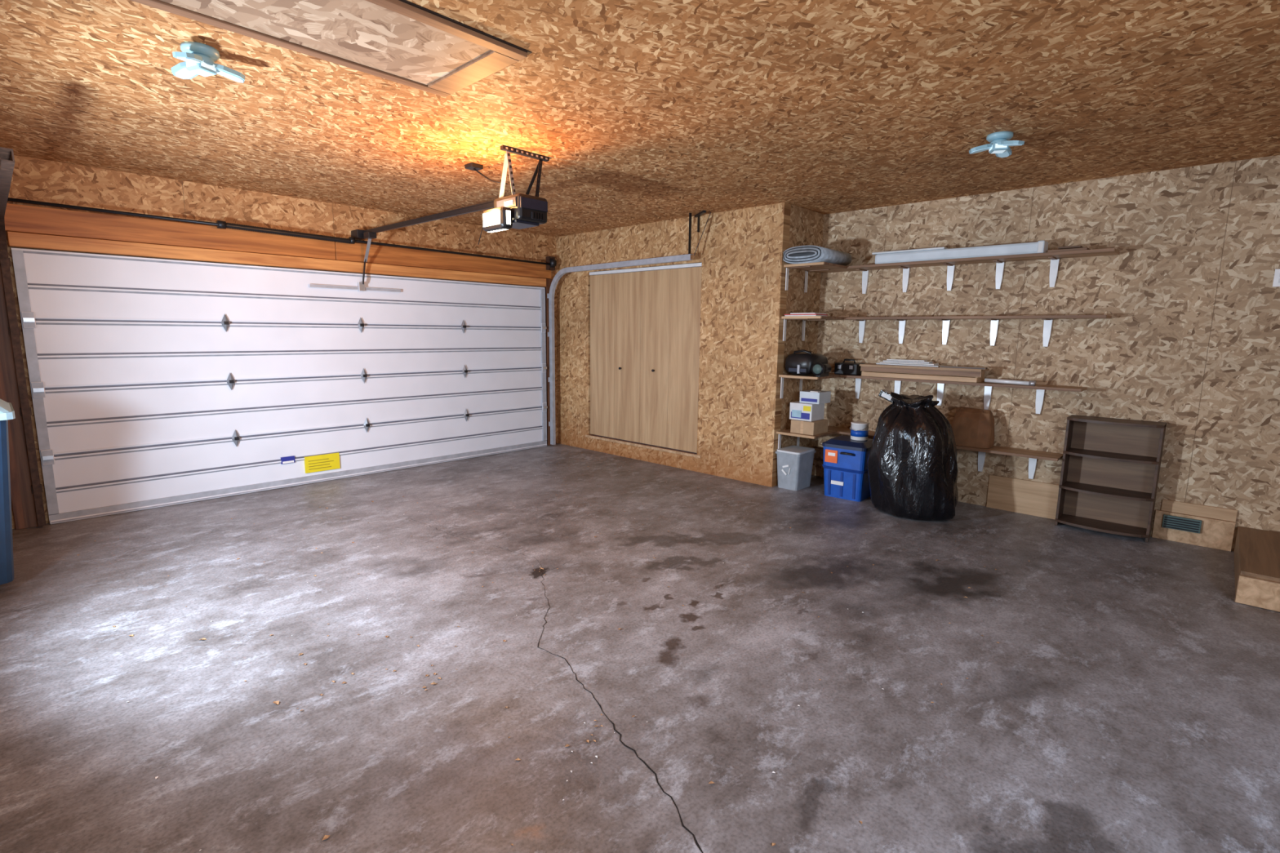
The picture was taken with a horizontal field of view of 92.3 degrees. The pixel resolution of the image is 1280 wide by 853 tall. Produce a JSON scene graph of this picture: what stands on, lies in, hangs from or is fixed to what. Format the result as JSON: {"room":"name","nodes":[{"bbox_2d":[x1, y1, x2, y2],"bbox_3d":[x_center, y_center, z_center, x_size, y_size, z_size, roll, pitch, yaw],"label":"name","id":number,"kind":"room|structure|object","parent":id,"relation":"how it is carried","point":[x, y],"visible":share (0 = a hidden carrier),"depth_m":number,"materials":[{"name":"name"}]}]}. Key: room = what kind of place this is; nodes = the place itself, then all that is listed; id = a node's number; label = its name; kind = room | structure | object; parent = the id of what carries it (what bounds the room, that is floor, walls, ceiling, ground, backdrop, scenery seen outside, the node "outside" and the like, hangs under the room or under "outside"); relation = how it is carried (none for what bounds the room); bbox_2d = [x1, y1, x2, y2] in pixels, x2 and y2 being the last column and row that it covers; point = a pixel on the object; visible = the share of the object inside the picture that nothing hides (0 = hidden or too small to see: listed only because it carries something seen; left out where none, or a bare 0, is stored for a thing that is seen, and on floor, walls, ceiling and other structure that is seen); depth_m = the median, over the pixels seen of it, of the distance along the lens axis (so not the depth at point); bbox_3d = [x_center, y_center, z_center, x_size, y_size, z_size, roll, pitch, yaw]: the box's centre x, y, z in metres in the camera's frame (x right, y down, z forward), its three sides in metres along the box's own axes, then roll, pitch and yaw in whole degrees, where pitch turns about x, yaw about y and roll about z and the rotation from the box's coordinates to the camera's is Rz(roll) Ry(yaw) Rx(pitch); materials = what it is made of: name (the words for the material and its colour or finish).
{"room":"garage","nodes":[
{"label":"garage","id":0,"kind":"room"},
{"bbox_2d":[5,155,558,528],"bbox_3d":[-3.274,-0.831,6.202,0.150,2.775,6.100,9,12,43],"label":"wall","id":1,"kind":"structure","parent":0,"point":[33,179],"depth_m":5.49,"materials":[{"name":"brown wood"}]},
{"bbox_2d":[0,146,46,526],"bbox_3d":[-3.795,-0.267,3.813,2.344,2.335,0.060,9,12,43],"label":"door track","id":2,"kind":"object","parent":1,"relation":"attached to","point":[6,155],"visible":1,"depth_m":4.51,"materials":[{"name":"metal"}]},
{"bbox_2d":[0,266,551,529],"bbox_3d":[-2.979,-0.579,6.409,0.055,2.220,5.210,9,12,43],"label":"trim","id":3,"kind":"structure","parent":1,"relation":"attached to","point":[23,504],"depth_m":4.64,"materials":[{"name":"brown wood"}]},
{"bbox_2d":[4,203,551,286],"bbox_3d":[-2.969,-1.720,6.215,0.075,0.305,5.220,9,12,43],"label":"trim header","id":4,"kind":"object","parent":1,"relation":"attached to","point":[33,227],"depth_m":5.48,"materials":[{"name":"brown wood"}]},
{"bbox_2d":[10,247,547,524],"bbox_3d":[-2.942,-0.527,6.429,0.088,2.108,4.900,9,12,43],"label":"garage door","id":5,"kind":"structure","parent":1,"relation":"in","point":[154,382],"depth_m":5.74,"materials":[{"name":"white metal"}]},
{"bbox_2d":[7,197,556,270],"bbox_3d":[-2.897,-1.859,6.154,0.119,0.170,5.200,9,12,43],"label":"spring","id":6,"kind":"object","parent":1,"relation":"attached to","point":[551,262],"visible":1,"depth_m":5.62,"materials":[{"name":"metal"}]},
{"bbox_2d":[0,435,1279,852],"bbox_3d":[-0.035,1.009,3.930,8.550,0.100,7.100,9,12,43],"label":"floor","id":7,"kind":"structure","parent":0,"point":[1125,701],"depth_m":2.79,"materials":[{"name":"concrete"}]},
{"bbox_2d":[0,399,15,585],"bbox_3d":[-4.024,0.406,3.510,0.716,1.128,0.720,9,12,43],"label":"trash bin","id":8,"kind":"object","parent":7,"relation":"on","point":[6,411],"visible":1,"depth_m":3.52,"materials":[{"name":"blue plastic"}]},
{"bbox_2d":[76,460,1029,851],"bbox_3d":[-0.495,0.856,4.521,5.346,0.008,5.146,9,12,43],"label":"leaf litter","id":9,"kind":"object","parent":7,"relation":"on","point":[326,837],"visible":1,"depth_m":2.78,"materials":[{"name":"brown plant"}]},
{"bbox_2d":[408,517,702,852],"bbox_3d":[-0.485,1.002,3.607,4.171,0.001,1.882,9,12,43],"label":"crack","id":10,"kind":"object","parent":7,"relation":"on","point":[615,730],"depth_m":2.31,"materials":[{"name":"black concrete"}]},
{"bbox_2d":[775,445,816,490],"bbox_3d":[1.577,0.421,6.255,0.280,0.390,0.365,9,12,43],"label":"plastic storage bin","id":11,"kind":"object","parent":7,"relation":"on","point":[794,463],"visible":1,"depth_m":6.15,"materials":[{"name":"grey plastic"}]},
{"bbox_2d":[822,435,873,502],"bbox_3d":[2.020,0.395,5.921,0.451,0.553,0.464,9,12,43],"label":"storage bin","id":12,"kind":"object","parent":7,"relation":"on","point":[845,465],"visible":0.91,"depth_m":5.78,"materials":[{"name":"plastic"}]},
{"bbox_2d":[849,421,869,440],"bbox_3d":[2.083,0.044,5.842,0.166,0.162,0.185,9,12,43],"label":"paint can","id":13,"kind":"object","parent":12,"relation":"on","point":[859,430],"visible":1,"depth_m":5.79,"materials":[{"name":"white plastic"}]},
{"bbox_2d":[867,389,958,520],"bbox_3d":[2.375,0.228,5.322,0.768,1.064,0.645,9,12,43],"label":"trash bag","id":14,"kind":"object","parent":7,"relation":"on","point":[913,471],"visible":1,"depth_m":5.11,"materials":[{"name":"black plastic"}]},
{"bbox_2d":[1054,414,1166,542],"bbox_3d":[3.699,0.398,4.860,0.600,0.903,0.301,9,12,43],"label":"bookcase","id":15,"kind":"object","parent":7,"relation":"on","point":[1110,468],"visible":1,"depth_m":4.92,"materials":[{"name":"brown laminate"}]},
{"bbox_2d":[1233,525,1279,612],"bbox_3d":[4.436,0.960,3.596,1.370,0.195,1.220,9,12,43],"label":"step","id":16,"kind":"structure","parent":7,"relation":"on","point":[1256,552],"depth_m":3.68,"materials":[{"name":"brown wood"}]},
{"bbox_2d":[0,0,1279,236],"bbox_3d":[-0.003,-1.832,3.493,8.550,0.100,7.100,9,12,43],"label":"ceiling","id":17,"kind":"structure","parent":0,"point":[641,111],"depth_m":3.34,"materials":[{"name":"wood"}]},
{"bbox_2d":[170,41,244,82],"bbox_3d":[-1.959,-1.642,2.776,0.302,0.100,0.287,9,12,43],"label":"ceiling light","id":18,"kind":"object","parent":17,"relation":"attached to","point":[198,58],"depth_m":2.74,"materials":[{"name":"white plastic"}]},
{"bbox_2d":[130,0,532,97],"bbox_3d":[-1.279,-1.624,2.447,0.748,0.022,1.528,9,12,43],"label":"attic hatch","id":19,"kind":"object","parent":17,"relation":"attached to","point":[402,42],"visible":1,"depth_m":2.57,"materials":[{"name":"brown wood"}]},
{"bbox_2d":[351,145,549,284],"bbox_3d":[-1.826,-1.682,5.271,3.005,0.779,0.415,9,12,43],"label":"garage door opener","id":20,"kind":"object","parent":17,"relation":"hanging from","point":[519,211],"depth_m":4.31,"materials":[{"name":"black metal"}]},
{"bbox_2d":[968,131,1024,157],"bbox_3d":[2.245,-1.758,3.828,0.305,0.100,0.272,9,12,43],"label":"ceiling light","id":21,"kind":"object","parent":17,"relation":"attached to","point":[999,144],"depth_m":3.78,"materials":[{"name":"white plastic"}]},
{"bbox_2d":[555,202,791,487],"bbox_3d":[0.101,-0.961,7.284,3.560,2.775,0.120,9,12,43],"label":"wall","id":22,"kind":"structure","parent":0,"point":[740,251],"depth_m":6.51,"materials":[{"name":"brown wood"}]},
{"bbox_2d":[546,210,711,444],"bbox_3d":[-0.228,-0.987,7.366,2.552,2.756,0.200,9,12,43],"label":"door track","id":23,"kind":"object","parent":22,"relation":"attached to","point":[560,273],"visible":1,"depth_m":7.84,"materials":[{"name":"metal"}]},
{"bbox_2d":[585,434,701,457],"bbox_3d":[-0.024,0.230,7.481,1.920,0.030,0.015,9,12,43],"label":"trim","id":24,"kind":"structure","parent":22,"relation":"attached to","point":[587,436],"depth_m":7.38,"materials":[{"name":"brown wood"}]},
{"bbox_2d":[589,262,702,454],"bbox_3d":[0.003,-0.809,7.336,1.800,2.113,0.072,9,12,43],"label":"bifold door","id":25,"kind":"structure","parent":22,"relation":"in","point":[645,325],"depth_m":7.25,"materials":[{"name":"brown wood"}]},
{"bbox_2d":[780,204,824,448],"bbox_3d":[1.626,-0.809,6.407,0.120,2.775,0.680,9,12,43],"label":"wall","id":26,"kind":"structure","parent":0,"point":[806,226],"depth_m":6.28,"materials":[{"name":"brown wood"}]},
{"bbox_2d":[811,155,1279,551],"bbox_3d":[3.635,-0.580,5.064,4.910,2.775,0.100,9,12,43],"label":"wall","id":27,"kind":"structure","parent":0,"point":[1190,341],"depth_m":4.90,"materials":[{"name":"brown wood"}]},
{"bbox_2d":[776,248,1119,479],"bbox_3d":[2.551,-0.530,5.500,2.505,1.881,0.768,9,12,43],"label":"shelves","id":28,"kind":"object","parent":27,"relation":"attached to","point":[818,267],"visible":0.77,"depth_m":5.50,"materials":[{"name":"brown wood"}]},
{"bbox_2d":[784,312,827,315],"bbox_3d":[1.609,-1.085,5.966,0.340,0.030,0.230,9,12,43],"label":"magazine","id":29,"kind":"object","parent":28,"relation":"on","point":[791,313],"visible":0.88,"depth_m":5.87,"materials":[{"name":"paper"}]},
{"bbox_2d":[785,349,827,374],"bbox_3d":[1.655,-0.645,6.111,0.319,0.241,0.400,9,12,43],"label":"tool bag","id":30,"kind":"object","parent":28,"relation":"on","point":[795,363],"visible":0.96,"depth_m":5.98,"materials":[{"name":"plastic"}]},
{"bbox_2d":[790,418,828,435],"bbox_3d":[1.689,-0.005,6.128,0.250,0.128,0.301,9,12,43],"label":"cardboard box","id":31,"kind":"object","parent":28,"relation":"on","point":[817,427],"visible":0.88,"depth_m":6.03,"materials":[{"name":"brown cardboard"}]},
{"bbox_2d":[789,400,824,421],"bbox_3d":[1.664,-0.157,6.127,0.240,0.168,0.266,9,12,43],"label":"product box","id":32,"kind":"object","parent":31,"relation":"on","point":[798,411],"visible":0.82,"depth_m":6.04,"materials":[{"name":"white cardboard"}]},
{"bbox_2d":[799,389,831,404],"bbox_3d":[1.734,-0.297,6.083,0.210,0.120,0.244,9,12,43],"label":"product box","id":33,"kind":"object","parent":32,"relation":"on","point":[813,397],"visible":1,"depth_m":6.00,"materials":[{"name":"cardboard"}]},
{"bbox_2d":[782,244,851,266],"bbox_3d":[1.727,-1.649,5.992,0.420,0.160,0.624,9,12,43],"label":"carpet","id":34,"kind":"object","parent":28,"relation":"on","point":[809,253],"visible":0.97,"depth_m":5.79,"materials":[{"name":"grey carpet"}]},
{"bbox_2d":[811,362,831,377],"bbox_3d":[1.748,-0.548,5.894,0.124,0.135,0.204,9,12,43],"label":"flashlight","id":35,"kind":"object","parent":28,"relation":"on","point":[818,369],"visible":1,"depth_m":5.84,"materials":[{"name":"black plastic"}]},
{"bbox_2d":[834,359,865,375],"bbox_3d":[2.124,-0.606,6.221,0.240,0.157,0.205,9,12,43],"label":"tool case","id":36,"kind":"object","parent":28,"relation":"on","point":[840,368],"visible":0.95,"depth_m":6.15,"materials":[{"name":"black plastic"}]},
{"bbox_2d":[859,363,989,382],"bbox_3d":[2.635,-0.513,5.730,1.110,0.134,0.250,9,12,43],"label":"wooden boards","id":37,"kind":"object","parent":28,"relation":"on","point":[945,373],"visible":0.99,"depth_m":5.60,"materials":[{"name":"brown wood"}]},
{"bbox_2d":[875,359,943,367],"bbox_3d":[2.560,-0.608,5.833,0.156,0.053,0.580,-8,12,-44],"label":"paper stack","id":38,"kind":"object","parent":37,"relation":"on","point":[888,362],"visible":0.96,"depth_m":5.79,"materials":[{"name":"white paper"}]},
{"bbox_2d":[871,240,1048,264],"bbox_3d":[2.767,-1.530,5.437,1.410,0.116,0.150,9,12,43],"label":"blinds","id":39,"kind":"object","parent":28,"relation":"on","point":[1040,246],"visible":0.86,"depth_m":5.35,"materials":[{"name":"plastic"}]},
{"bbox_2d":[951,406,994,448],"bbox_3d":[2.975,0.002,5.491,0.349,0.338,0.235,9,12,43],"label":"paper bag","id":40,"kind":"object","parent":28,"relation":"on","point":[971,427],"visible":0.88,"depth_m":5.40,"materials":[{"name":"brown paper"}]},
{"bbox_2d":[984,377,1035,386],"bbox_3d":[3.150,-0.380,5.213,0.120,0.044,0.382,-7,12,-40],"label":"curtain rod","id":41,"kind":"object","parent":28,"relation":"on","point":[1031,383],"visible":1,"depth_m":5.17,"materials":[{"name":"white metal"}]},
{"bbox_2d":[1047,245,1090,252],"bbox_3d":[3.415,-1.401,4.892,0.260,0.044,0.220,9,12,43],"label":"scraps","id":42,"kind":"object","parent":28,"relation":"on","point":[1068,248],"visible":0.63,"depth_m":4.82,"materials":[{"name":"brown wood"}]},
{"bbox_2d":[986,475,1058,519],"bbox_3d":[3.369,0.617,5.406,0.550,0.300,0.019,9,12,43],"label":"wooden board","id":43,"kind":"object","parent":27,"relation":"attached to","point":[1038,499],"depth_m":5.40,"materials":[{"name":"brown wood"}]},
{"bbox_2d":[1161,514,1201,533],"bbox_3d":[4.111,0.739,4.665,0.220,0.100,0.031,9,12,43],"label":"air vent","id":44,"kind":"object","parent":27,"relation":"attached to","point":[1171,522],"visible":1,"depth_m":4.66,"materials":[{"name":"metal"}]},
{"bbox_2d":[1151,499,1237,551],"bbox_3d":[4.180,0.738,4.643,0.450,0.310,0.029,9,12,43],"label":"wooden box","id":45,"kind":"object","parent":27,"relation":"attached to","point":[1218,524],"depth_m":4.60,"materials":[{"name":"brown wood"}]},
{"bbox_2d":[1272,268,1279,286],"bbox_3d":[4.391,-1.018,4.202,0.080,0.120,0.011,9,12,43],"label":"wall outlet","id":46,"kind":"object","parent":27,"relation":"attached to","point":[1276,282],"visible":1,"depth_m":4.22,"materials":[{"name":"white plastic"}]}
]}

